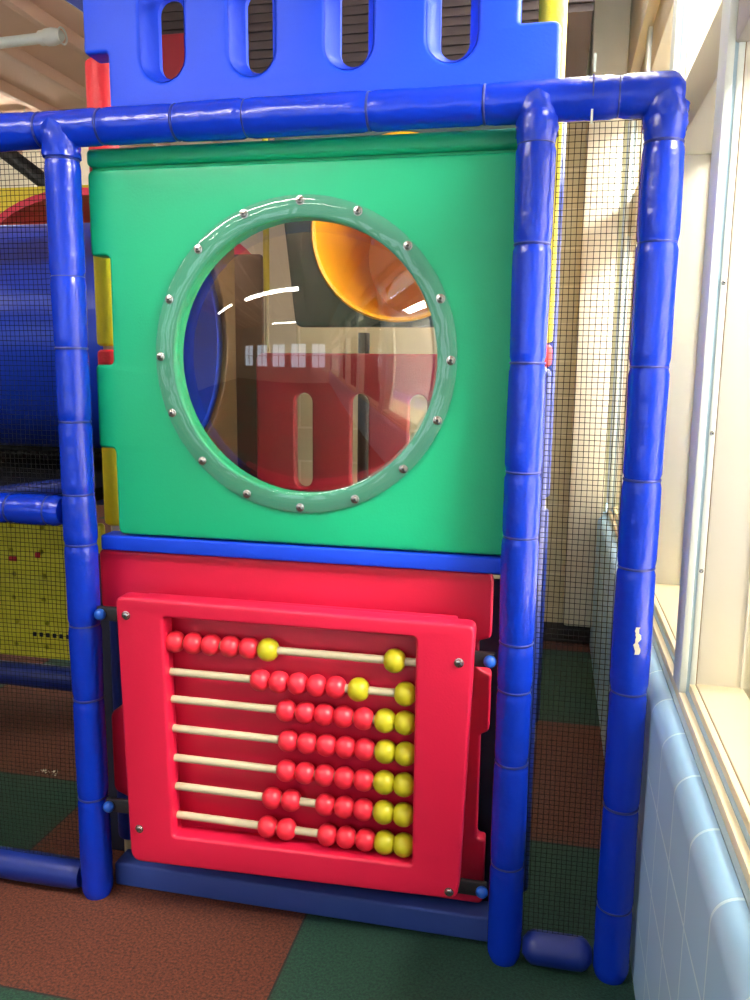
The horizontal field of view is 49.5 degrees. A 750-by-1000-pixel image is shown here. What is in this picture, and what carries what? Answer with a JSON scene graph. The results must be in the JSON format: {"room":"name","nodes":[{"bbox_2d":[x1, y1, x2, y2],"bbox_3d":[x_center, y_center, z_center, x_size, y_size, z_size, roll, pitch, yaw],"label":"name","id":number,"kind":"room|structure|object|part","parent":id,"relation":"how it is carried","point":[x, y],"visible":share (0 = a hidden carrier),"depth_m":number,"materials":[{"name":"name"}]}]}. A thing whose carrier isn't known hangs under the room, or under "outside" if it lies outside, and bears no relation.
{"room":"indoor playground","nodes":[
{"label":"indoor playground","id":0,"kind":"room"},
{"bbox_2d":[0,151,44,186],"bbox_3d":[-2.284,-2.167,5.216,2.158,1.581,0.100,3,10,12],"label":"beam","id":1,"kind":"structure","parent":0,"point":[14,156],"depth_m":5.17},
{"bbox_2d":[0,449,103,500],"bbox_3d":[-1.791,-0.135,3.228,2.070,0.045,0.980,3,10,12],"label":"platform","id":2,"kind":"object","parent":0,"point":[98,469],"visible":0.09,"depth_m":3.04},
{"bbox_2d":[0,479,61,495],"bbox_3d":[-1.607,0.029,2.624,1.502,0.273,0.056,3,10,12],"label":"handrail","id":3,"kind":"object","parent":2,"relation":"attached to","point":[11,488],"visible":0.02,"depth_m":2.46,"materials":[{"name":"blue plastic"}]},
{"bbox_2d":[1,445,101,452],"bbox_3d":[-1.689,-0.450,3.640,2.070,0.445,0.025,3,10,12],"label":"panel","id":4,"kind":"object","parent":2,"relation":"on","point":[39,448],"visible":0.06,"depth_m":3.62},
{"bbox_2d":[0,223,221,447],"bbox_3d":[-2.241,-0.639,3.194,3.160,0.880,0.880,3,10,12],"label":"tube","id":5,"kind":"object","parent":2,"relation":"on","point":[202,351],"visible":0.27,"depth_m":2.64,"materials":[{"name":"blue plastic"}]},
{"bbox_2d":[65,0,82,11],"bbox_3d":[-0.992,-1.820,2.630,0.250,0.560,0.050,3,10,12],"label":"roof panel","id":6,"kind":"object","parent":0,"point":[78,4],"visible":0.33,"depth_m":2.63,"materials":[{"name":"blue plastic"}]},
{"bbox_2d":[0,188,264,295],"bbox_3d":[-1.299,-1.319,4.256,1.240,0.420,0.900,3,10,12],"label":"hood","id":7,"kind":"object","parent":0,"point":[239,249],"visible":0.08,"depth_m":3.93,"materials":[{"name":"red plastic"}]},
{"bbox_2d":[0,185,88,213],"bbox_3d":[-2.582,-1.258,5.092,2.050,1.300,0.050,3,10,12],"label":"panel","id":8,"kind":"object","parent":7,"relation":"attached to","point":[28,191],"visible":0.02,"depth_m":4.88,"materials":[{"name":"yellow plastic"}]},
{"bbox_2d":[0,138,295,352],"bbox_3d":[-2.606,-2.065,9.553,6.280,4.050,0.200,3,10,12],"label":"wall","id":9,"kind":"structure","parent":0,"point":[282,323],"depth_m":9.09,"materials":[{"name":"beige paint"}]},
{"bbox_2d":[0,0,628,154],"bbox_3d":[-3.033,-2.915,2.254,8.400,0.180,14.400,3,10,12],"label":"ceiling","id":10,"kind":"structure","parent":0,"point":[35,78],"depth_m":6.76,"materials":[{"name":"beige paint"}]},
{"bbox_2d":[0,26,67,48],"bbox_3d":[-2.528,-2.766,4.240,1.976,0.947,0.086,3,10,12],"label":"pipe","id":11,"kind":"object","parent":10,"relation":"hanging from","point":[51,36],"visible":1,"depth_m":4.11,"materials":[{"name":"plastic"}]},
{"bbox_2d":[565,0,594,77],"bbox_3d":[0.305,-2.555,3.707,1.352,1.130,1.134,3,10,12],"label":"duct","id":12,"kind":"object","parent":10,"relation":"attached to","point":[580,12],"visible":0.08,"depth_m":3.37,"materials":[{"name":"brown metal"}]},
{"bbox_2d":[0,505,634,999],"bbox_3d":[-1.757,1.161,2.632,11.100,0.060,14.400,3,10,12],"label":"floor","id":13,"kind":"structure","parent":0,"point":[57,943],"depth_m":2.27,"materials":[{"name":"rubber"}]},
{"bbox_2d":[0,660,71,690],"bbox_3d":[-1.676,0.806,3.780,2.150,0.113,0.113,3,10,12],"label":"rail","id":14,"kind":"object","parent":13,"relation":"on","point":[38,668],"visible":0.22,"depth_m":3.71,"materials":[{"name":"blue plastic"}]},
{"bbox_2d":[0,522,104,659],"bbox_3d":[-1.935,0.390,3.818,1.490,0.645,0.066,3,10,12],"label":"panel","id":15,"kind":"object","parent":14,"relation":"on","point":[12,550],"visible":0.49,"depth_m":3.71,"materials":[{"name":"yellow plastic"}]},
{"bbox_2d":[0,846,81,888],"bbox_3d":[-1.432,1.095,2.550,1.142,0.090,0.090,3,10,12],"label":"rail","id":16,"kind":"object","parent":13,"relation":"on","point":[21,866],"visible":0.95,"depth_m":2.42,"materials":[{"name":"blue plastic"}]},
{"bbox_2d":[40,117,112,900],"bbox_3d":[-0.817,0.106,2.251,0.100,2.166,0.100,-5,11,-29],"label":"post","id":17,"kind":"object","parent":13,"relation":"on","point":[62,157],"visible":0.98,"depth_m":2.20,"materials":[{"name":"blue plastic"}]},
{"bbox_2d":[0,492,61,525],"bbox_3d":[-1.421,0.004,2.371,1.142,0.090,0.090,3,10,12],"label":"rail","id":18,"kind":"object","parent":17,"relation":"attached to","point":[20,508],"visible":0.95,"depth_m":2.24,"materials":[{"name":"blue plastic"}]},
{"bbox_2d":[0,152,61,493],"bbox_3d":[-1.415,-0.484,2.291,1.147,0.899,0.014,3,10,12],"label":"safety net","id":19,"kind":"object","parent":17,"relation":"attached to","point":[22,157],"visible":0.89,"depth_m":2.19,"materials":[{"name":"black fabric"}]},
{"bbox_2d":[0,522,79,859],"bbox_3d":[-1.426,0.549,2.460,1.147,1.018,0.014,3,10,12],"label":"safety net","id":20,"kind":"object","parent":17,"relation":"attached to","point":[40,529],"visible":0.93,"depth_m":2.37,"materials":[{"name":"black fabric"}]},
{"bbox_2d":[94,592,495,898],"bbox_3d":[-0.241,0.652,2.185,1.106,0.771,0.102,3,10,12],"label":"abacus","id":21,"kind":"object","parent":17,"relation":"attached to","point":[304,742],"visible":1,"depth_m":2.17,"materials":[{"name":"red plastic"}]},
{"bbox_3d":[-0.232,0.898,2.216,0.720,0.021,0.022,3,10,12],"label":"rod","id":22,"kind":"part","parent":21,"relation":"part of","materials":[{"name":"beige wood"}]},
{"bbox_3d":[-0.228,0.560,2.161,0.720,0.021,0.022,3,10,12],"label":"rod","id":23,"kind":"part","parent":21,"relation":"part of","materials":[{"name":"beige wood"}]},
{"bbox_3d":[-0.229,0.644,2.174,0.720,0.021,0.022,3,10,12],"label":"rod","id":24,"kind":"part","parent":21,"relation":"part of","materials":[{"name":"beige wood"}]},
{"bbox_3d":[-0.230,0.730,2.188,0.720,0.021,0.022,3,10,12],"label":"rod","id":25,"kind":"part","parent":21,"relation":"part of","materials":[{"name":"beige wood"}]},
{"bbox_3d":[-0.231,0.813,2.202,0.720,0.021,0.022,3,10,12],"label":"rod","id":26,"kind":"part","parent":21,"relation":"part of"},
{"bbox_3d":[-0.227,0.483,2.148,0.720,0.021,0.022,3,10,12],"label":"rod","id":27,"kind":"part","parent":21,"relation":"part of","materials":[{"name":"beige wood"}]},
{"bbox_3d":[-0.226,0.398,2.134,0.720,0.021,0.022,3,10,12],"label":"rod","id":28,"kind":"part","parent":21,"relation":"part of","materials":[{"name":"beige wood"}]},
{"bbox_2d":[0,53,685,151],"bbox_3d":[-0.677,-0.952,2.052,2.762,0.144,0.097,3,10,12],"label":"beam","id":29,"kind":"structure","parent":17,"relation":"on","point":[629,96],"depth_m":1.89,"materials":[{"name":"blue plastic"}]},
{"bbox_2d":[84,41,130,850],"bbox_3d":[-0.758,-0.056,2.393,0.080,2.440,0.081,3,10,12],"label":"upright","id":30,"kind":"object","parent":13,"relation":"on","point":[97,75],"visible":0.24,"depth_m":2.29,"materials":[{"name":"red plastic"}]},
{"bbox_2d":[83,0,560,105],"bbox_3d":[-0.155,-1.179,1.992,1.198,0.400,0.077,3,10,12],"label":"panel","id":31,"kind":"object","parent":30,"relation":"attached to","point":[404,36],"visible":0.93,"depth_m":1.98,"materials":[{"name":"blue plastic"}]},
{"bbox_3d":[-0.054,0.077,2.852,1.240,0.045,1.085,3,10,12],"label":"platform","id":32,"kind":"object","parent":30,"relation":"attached to","visible":0},
{"bbox_2d":[96,499,103,504],"bbox_3d":[-1.652,-0.069,3.654,2.170,0.143,0.143,3,10,12],"label":"rail","id":33,"kind":"object","parent":32,"relation":"attached to","point":[100,502],"visible":0.02,"depth_m":3.52,"materials":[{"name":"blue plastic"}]},
{"bbox_2d":[119,144,237,465],"bbox_3d":[-0.681,-0.565,2.845,0.024,1.200,0.975,3,10,12],"label":"board","id":34,"kind":"object","parent":32,"relation":"attached to","point":[221,428],"visible":0.18,"depth_m":3.23,"materials":[{"name":"brown wood"}]},
{"bbox_2d":[256,353,546,491],"bbox_3d":[0.084,-0.303,3.287,1.175,0.567,0.050,3,10,12],"label":"panel","id":35,"kind":"object","parent":32,"relation":"on","point":[389,382],"visible":0.48,"depth_m":3.31,"materials":[{"name":"plastic"}]},
{"bbox_2d":[234,254,263,477],"bbox_3d":[-0.741,-0.044,3.621,0.528,2.020,0.025,3,10,12],"label":"pillar","id":36,"kind":"structure","parent":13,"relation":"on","point":[249,293],"depth_m":3.46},
{"bbox_2d":[262,138,269,352],"bbox_3d":[-0.459,-0.323,3.486,0.026,2.620,0.026,3,10,12],"label":"upright","id":37,"kind":"object","parent":13,"relation":"on","point":[266,269],"visible":0.2,"depth_m":3.38,"materials":[{"name":"brown plastic"}]},
{"bbox_2d":[161,0,538,73],"bbox_3d":[-0.166,-1.921,3.216,1.692,0.748,0.038,3,10,12],"label":"curtain","id":38,"kind":"object","parent":37,"relation":"attached to","point":[456,14],"visible":0.02,"depth_m":3.20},
{"bbox_2d":[162,33,183,78],"bbox_3d":[-0.802,-1.724,3.325,0.380,0.330,0.040,3,10,12],"label":"panel","id":39,"kind":"object","parent":38,"relation":"attached to","point":[172,44],"visible":0.02,"depth_m":3.29,"materials":[{"name":"plastic"}]},
{"bbox_2d":[99,553,499,900],"bbox_3d":[-0.274,0.677,2.452,1.310,0.985,0.018,3,10,12],"label":"panel","id":40,"kind":"object","parent":13,"relation":"on","point":[487,753],"visible":0.02,"depth_m":2.35,"materials":[{"name":"plastic"}]},
{"bbox_2d":[115,849,487,941],"bbox_3d":[-0.228,1.151,2.382,1.130,0.074,0.080,3,10,12],"label":"beam","id":41,"kind":"structure","parent":13,"relation":"on","point":[423,913],"depth_m":2.33,"materials":[{"name":"blue plastic"}]},
{"bbox_2d":[100,549,493,902],"bbox_3d":[-0.243,0.628,2.319,1.130,0.945,0.047,3,10,12],"label":"panel","id":42,"kind":"object","parent":41,"relation":"on","point":[465,595],"visible":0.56,"depth_m":2.22,"materials":[{"name":"red plastic"}]},
{"bbox_2d":[101,531,500,573],"bbox_3d":[-0.203,0.140,2.214,1.160,0.043,0.070,3,10,12],"label":"rail","id":43,"kind":"object","parent":42,"relation":"on","point":[113,540],"visible":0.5,"depth_m":2.18,"materials":[{"name":"blue plastic"}]},
{"bbox_2d":[87,128,516,554],"bbox_3d":[-0.210,-0.383,2.065,1.150,1.028,0.193,3,10,12],"label":"window panel","id":44,"kind":"object","parent":43,"relation":"on","point":[442,203],"visible":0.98,"depth_m":2.08,"materials":[{"name":"green plastic"}]},
{"bbox_2d":[357,333,369,482],"bbox_3d":[-0.055,0.138,3.544,0.047,1.700,0.048,3,10,12],"label":"upright","id":45,"kind":"object","parent":13,"relation":"on","point":[363,338],"visible":0.34,"depth_m":3.45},
{"bbox_2d":[487,88,558,966],"bbox_3d":[0.355,0.159,2.002,0.100,2.166,0.100,-5,11,-29],"label":"post","id":46,"kind":"object","parent":13,"relation":"on","point":[537,125],"visible":1,"depth_m":1.95,"materials":[{"name":"blue plastic"}]},
{"bbox_2d":[522,119,641,938],"bbox_3d":[0.491,0.149,1.975,0.186,2.015,0.014,3,10,12],"label":"safety net","id":47,"kind":"object","parent":46,"relation":"attached to","point":[636,126],"visible":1,"depth_m":1.96,"materials":[{"name":"black fabric"}]},
{"bbox_2d":[524,0,567,890],"bbox_3d":[0.419,-0.240,2.109,0.067,2.920,0.068,3,10,12],"label":"upright","id":48,"kind":"object","parent":13,"relation":"on","point":[549,10],"visible":0.22,"depth_m":2.07,"materials":[{"name":"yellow plastic"}]},
{"bbox_2d":[535,122,566,732],"bbox_3d":[0.674,-0.237,3.251,0.067,2.550,0.068,3,10,12],"label":"upright","id":49,"kind":"object","parent":13,"relation":"on","point":[563,151],"visible":0.15,"depth_m":3.20,"materials":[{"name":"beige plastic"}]},
{"bbox_2d":[274,125,514,327],"bbox_3d":[0.219,-1.148,3.538,1.092,0.815,0.894,3,10,12],"label":"panel","id":50,"kind":"object","parent":49,"relation":"attached to","point":[341,276],"visible":0.33,"depth_m":3.27,"materials":[{"name":"orange plastic"}]},
{"bbox_2d":[522,929,591,971],"bbox_3d":[0.480,1.188,2.145,0.179,0.086,0.086,3,10,12],"label":"rail","id":51,"kind":"object","parent":13,"relation":"on","point":[557,951],"visible":0.98,"depth_m":2.11,"materials":[{"name":"blue plastic"}]},
{"bbox_2d":[592,88,689,984],"bbox_3d":[0.624,0.179,1.946,0.100,2.150,0.100,-5,11,-29],"label":"post","id":52,"kind":"object","parent":13,"relation":"on","point":[665,123],"visible":1,"depth_m":1.89,"materials":[{"name":"blue plastic"}]},
{"bbox_2d":[296,29,627,622],"bbox_3d":[0.444,-1.224,4.624,1.802,4.050,0.200,3,10,12],"label":"wall","id":53,"kind":"structure","parent":0,"point":[308,340],"depth_m":4.59,"materials":[{"name":"beige paint"}]},
{"bbox_2d":[543,621,589,643],"bbox_3d":[0.376,0.733,4.845,1.752,0.115,0.012,3,10,12],"label":"baseboard","id":54,"kind":"structure","parent":53,"relation":"attached to","point":[553,625],"depth_m":4.69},
{"bbox_2d":[607,120,640,510],"bbox_3d":[1.394,-1.021,4.282,0.202,2.181,0.100,3,10,12],"label":"trim","id":55,"kind":"structure","parent":53,"relation":"attached to","point":[623,296],"depth_m":4.27,"materials":[{"name":"white paint"}]},
{"bbox_2d":[563,0,631,626],"bbox_3d":[1.180,-1.228,4.296,0.185,3.920,0.120,3,10,12],"label":"wall column","id":56,"kind":"structure","parent":0,"point":[611,23],"depth_m":4.28,"materials":[{"name":"beige paint"}]},
{"bbox_2d":[628,0,660,72],"bbox_3d":[0.402,-1.890,-0.532,0.240,1.070,10.160,3,10,12],"label":"wall","id":57,"kind":"structure","parent":0,"point":[643,12],"depth_m":3.63,"materials":[{"name":"beige paint"}]},
{"bbox_2d":[635,0,673,120],"bbox_3d":[0.375,-1.252,-0.579,0.176,0.185,9.860,3,10,12],"label":"trim","id":58,"kind":"structure","parent":57,"relation":"attached to","point":[662,27],"depth_m":3.19,"materials":[{"name":"beige wood"}]},
{"bbox_2d":[589,504,749,999],"bbox_3d":[0.355,1.196,-0.024,0.268,0.775,10.160,3,10,12],"label":"wall","id":59,"kind":"structure","parent":0,"point":[690,934],"depth_m":1.61,"materials":[{"name":"blue tile"}]},
{"bbox_2d":[617,26,652,533],"bbox_3d":[1.246,-0.912,3.607,0.202,2.181,0.100,3,10,12],"label":"trim","id":60,"kind":"structure","parent":59,"relation":"attached to","point":[650,30],"depth_m":3.59,"materials":[{"name":"white paint"}]},
{"bbox_2d":[605,510,749,910],"bbox_3d":[0.258,0.820,-0.219,0.034,0.028,9.860,3,10,12],"label":"trim","id":61,"kind":"structure","parent":59,"relation":"attached to","point":[744,887],"depth_m":1.57,"materials":[{"name":"beige wood"}]},
{"bbox_2d":[608,507,749,890],"bbox_3d":[0.511,0.821,-0.274,0.532,0.050,9.860,3,10,12],"label":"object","id":62,"kind":"structure","parent":59,"relation":"on","point":[728,708],"depth_m":1.71,"materials":[{"name":"beige paint"}]},
{"bbox_2d":[617,510,749,805],"bbox_3d":[0.288,0.812,-0.227,0.002,0.047,9.860,3,10,12],"label":"trim","id":63,"kind":"structure","parent":59,"relation":"attached to","point":[617,510],"depth_m":1.67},
{"bbox_2d":[655,0,721,584],"bbox_3d":[1.046,-0.765,2.700,0.202,2.181,0.100,3,10,12],"label":"window","id":64,"kind":"structure","parent":59,"relation":"attached to","point":[692,19],"depth_m":2.68,"materials":[{"name":"glass"}]},
{"bbox_2d":[673,0,749,692],"bbox_3d":[0.847,-0.619,1.793,0.202,2.181,0.100,3,10,12],"label":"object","id":65,"kind":"structure","parent":59,"relation":"attached to","point":[712,605],"depth_m":1.83,"materials":[{"name":"white paint"}]},
{"bbox_3d":[0.866,-0.625,1.788,0.164,2.147,0.100,3,10,12],"label":"post","id":66,"kind":"part","parent":65,"relation":"part of","materials":[{"name":"beige paint"}]},
{"bbox_2d":[699,280,749,699],"bbox_3d":[0.731,-0.468,1.347,0.126,1.976,0.864,3,10,12],"label":"window","id":67,"kind":"structure","parent":59,"relation":"in","point":[746,689],"depth_m":1.88,"materials":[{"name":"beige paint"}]},
{"bbox_3d":[0.784,-0.466,1.334,0.016,1.976,0.860,3,10,12],"label":"frame","id":68,"kind":"part","parent":67,"relation":"part of","materials":[{"name":"beige paint"}]},
{"bbox_3d":[0.781,-0.188,1.379,0.005,1.412,0.856,3,10,12],"label":"pane","id":69,"kind":"part","parent":67,"relation":"part of","materials":[{"name":"clear glass"}]},
{"bbox_3d":[-4.579,0.079,-3.660,8.100,4.050,0.200,3,10,12],"label":"wall","id":70,"kind":"structure","parent":0,"visible":0},
{"bbox_2d":[628,0,749,235],"bbox_3d":[0.359,-0.692,-0.485,0.156,0.170,9.860,3,10,12],"label":"trim","id":71,"kind":"structure","parent":70,"relation":"attached to","point":[701,81],"depth_m":2.14,"materials":[{"name":"beige wood"}]}
]}

